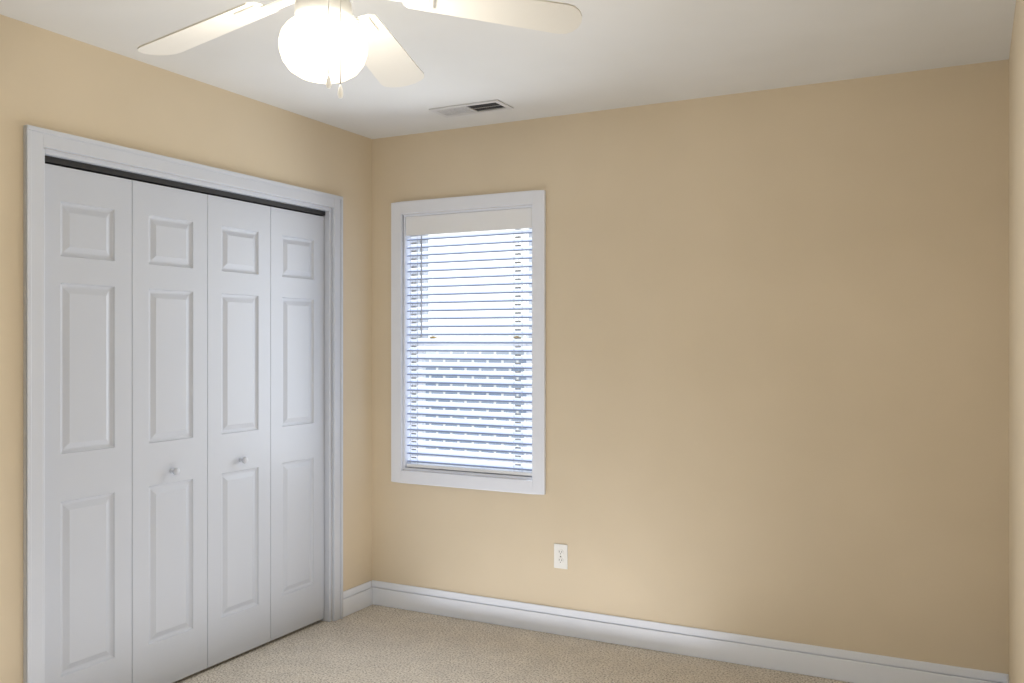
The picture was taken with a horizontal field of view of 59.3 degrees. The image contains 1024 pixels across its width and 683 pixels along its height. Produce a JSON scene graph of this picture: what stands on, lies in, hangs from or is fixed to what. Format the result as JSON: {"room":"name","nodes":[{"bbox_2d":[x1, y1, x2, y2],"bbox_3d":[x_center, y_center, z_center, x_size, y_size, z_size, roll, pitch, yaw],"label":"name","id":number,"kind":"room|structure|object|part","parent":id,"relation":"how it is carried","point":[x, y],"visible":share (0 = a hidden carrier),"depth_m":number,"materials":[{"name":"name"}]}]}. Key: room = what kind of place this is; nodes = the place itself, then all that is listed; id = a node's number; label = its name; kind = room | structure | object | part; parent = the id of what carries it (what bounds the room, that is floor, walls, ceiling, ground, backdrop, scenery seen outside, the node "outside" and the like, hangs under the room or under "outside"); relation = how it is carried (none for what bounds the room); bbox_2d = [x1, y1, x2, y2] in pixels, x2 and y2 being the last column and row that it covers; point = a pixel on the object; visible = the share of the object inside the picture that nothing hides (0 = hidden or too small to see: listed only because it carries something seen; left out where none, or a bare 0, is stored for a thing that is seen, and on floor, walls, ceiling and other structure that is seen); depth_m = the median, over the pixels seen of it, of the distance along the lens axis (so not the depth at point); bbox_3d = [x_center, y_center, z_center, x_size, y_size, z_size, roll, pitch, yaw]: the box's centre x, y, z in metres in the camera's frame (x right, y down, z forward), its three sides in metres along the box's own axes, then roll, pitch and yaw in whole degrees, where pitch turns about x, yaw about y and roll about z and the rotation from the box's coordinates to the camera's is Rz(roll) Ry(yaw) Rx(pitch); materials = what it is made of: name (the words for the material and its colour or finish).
{"room":"empty bedroom","nodes":[
{"label":"empty bedroom","id":0,"kind":"room"},
{"bbox_2d":[0,14,371,682],"bbox_3d":[-1.811,0.157,2.787,0.140,2.440,4.440,0,0,27],"label":"wall","id":1,"kind":"structure","parent":0,"point":[51,80],"depth_m":3.47,"materials":[{"name":"paint"}]},
{"bbox_2d":[23,125,342,682],"bbox_3d":[-1.264,0.327,3.751,0.093,2.100,1.684,0,0,27],"label":"closet","id":2,"kind":"object","parent":1,"relation":"attached to","point":[184,430],"depth_m":3.58,"materials":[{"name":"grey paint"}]},
{"bbox_3d":[-1.340,0.516,3.578,0.036,0.031,0.031,0,0,27],"label":"knob","id":3,"kind":"part","parent":2,"relation":"part of","materials":[{"name":"grey paint"}]},
{"bbox_3d":[-1.167,0.516,3.914,0.036,0.031,0.031,0,0,27],"label":"knob","id":4,"kind":"part","parent":2,"relation":"part of","materials":[{"name":"grey paint"}]},
{"bbox_2d":[43,148,331,682],"bbox_3d":[-1.305,0.359,3.772,0.140,2.036,1.557,0,0,27],"label":"door frame","id":5,"kind":"structure","parent":1,"relation":"attached to","point":[327,391],"depth_m":4.42,"materials":[{"name":"white paint"}]},
{"bbox_2d":[343,581,372,616],"bbox_3d":[-1.714,1.315,2.807,0.016,0.125,4.284,0,0,27],"label":"baseboard","id":6,"kind":"structure","parent":1,"relation":"attached to","point":[357,598],"depth_m":4.60,"materials":[{"name":"white paint"}]},
{"bbox_2d":[0,0,1015,138],"bbox_3d":[-0.770,-1.113,2.331,4.010,0.100,4.580,0,0,27],"label":"ceiling","id":7,"kind":"structure","parent":0,"point":[609,54],"depth_m":3.29,"materials":[{"name":"paint"}]},
{"bbox_2d":[137,0,581,97],"bbox_3d":[-0.471,-0.799,2.119,1.130,0.525,1.164,0,0,27],"label":"fan","id":8,"kind":"object","parent":7,"relation":"hanging from","point":[328,43],"visible":1,"depth_m":2.13,"materials":[{"name":"white"}]},
{"bbox_3d":[-0.438,-0.905,2.093,0.276,0.313,0.276,0,0,27],"label":"motor","id":9,"kind":"part","parent":8,"relation":"part of","materials":[{"name":"white"}]},
{"bbox_3d":[-0.438,-0.684,2.093,0.204,0.158,0.204,0,0,27],"label":"globe","id":10,"kind":"part","parent":8,"relation":"part of","materials":[{"name":"white glass"}]},
{"bbox_2d":[429,99,512,117],"bbox_3d":[-0.187,-1.060,4.100,0.355,0.006,0.155,0,0,27],"label":"ceiling vent","id":11,"kind":"object","parent":7,"relation":"in","point":[473,108],"visible":1,"depth_m":4.10,"materials":[{"name":"white metal"}]},
{"bbox_2d":[173,604,850,682],"bbox_3d":[-0.770,1.427,2.331,4.010,0.100,4.580,0,0,27],"label":"floor","id":12,"kind":"structure","parent":0,"point":[372,643],"depth_m":3.90,"materials":[{"name":"beige carpet"}]},
{"bbox_2d":[372,59,1008,673],"bbox_3d":[0.601,0.157,4.122,3.210,2.440,0.140,0,0,27],"label":"wall","id":13,"kind":"structure","parent":0,"point":[776,363],"depth_m":3.81,"materials":[{"name":"paint"}]},
{"bbox_2d":[391,190,545,494],"bbox_3d":[-0.204,0.003,4.517,0.877,1.449,0.143,0,0,27],"label":"window","id":14,"kind":"structure","parent":13,"relation":"in","point":[536,200],"depth_m":4.48,"materials":[{"name":"white paint"}]},
{"bbox_2d":[410,235,421,463],"bbox_3d":[-0.480,0.017,4.630,0.082,1.227,0.071,0,0,27],"label":"blind cord","id":15,"kind":"object","parent":14,"relation":"hanging from","point":[421,336],"depth_m":4.62,"materials":[{"name":"white fabric"}]},
{"bbox_2d":[403,205,531,479],"bbox_3d":[-0.197,0.004,4.531,0.751,1.319,0.138,0,0,27],"label":"liner","id":16,"kind":"object","parent":14,"relation":"attached to","point":[406,345],"visible":0.31,"depth_m":4.64,"materials":[{"name":"white paint"}]},
{"bbox_3d":[-0.214,0.003,4.499,0.723,1.287,0.058,0,0,27],"label":"window blind rails","id":17,"kind":"part","parent":14,"relation":"part of","materials":[{"name":"white plastic"}]},
{"bbox_3d":[-0.184,0.004,4.556,0.727,1.296,0.055,0,0,27],"label":"window sash","id":18,"kind":"part","parent":14,"relation":"part of","materials":[{"name":"white"}]},
{"bbox_2d":[515,229,520,465],"bbox_3d":[0.041,0.017,4.371,0.047,1.227,0.054,0,0,27],"label":"blind cord","id":19,"kind":"object","parent":14,"relation":"hanging from","point":[515,229],"depth_m":4.35,"materials":[{"name":"white fabric"}]},
{"bbox_2d":[554,543,567,568],"bbox_3d":[0.229,1.010,4.230,0.070,0.115,0.007,0,0,27],"label":"electrical outlet","id":20,"kind":"object","parent":13,"relation":"attached to","point":[560,556],"visible":1,"depth_m":4.23,"materials":[{"name":"white plastic"}]},
{"bbox_2d":[372,580,1008,682],"bbox_3d":[0.565,1.315,4.053,2.930,0.125,0.016,0,0,27],"label":"baseboard","id":21,"kind":"structure","parent":13,"relation":"attached to","point":[819,661],"depth_m":3.95,"materials":[{"name":"white paint"}]},
{"bbox_2d":[1009,0,1023,682],"bbox_3d":[0.919,0.157,1.384,0.140,2.440,4.440,0,0,27],"label":"wall","id":22,"kind":"structure","parent":0,"point":[1016,364],"depth_m":2.77,"materials":[{"name":"paint"}]},
{"label":"outside","id":23,"kind":"structure","parent":0,"visible":0},
{"bbox_2d":[426,228,528,454],"bbox_3d":[1.526,0.127,6.941,10.000,5.500,0.001,0,0,27],"label":"window pane","id":24,"kind":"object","parent":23,"point":[477,296],"depth_m":7.88,"materials":[{"name":"clear glass"}]}
]}

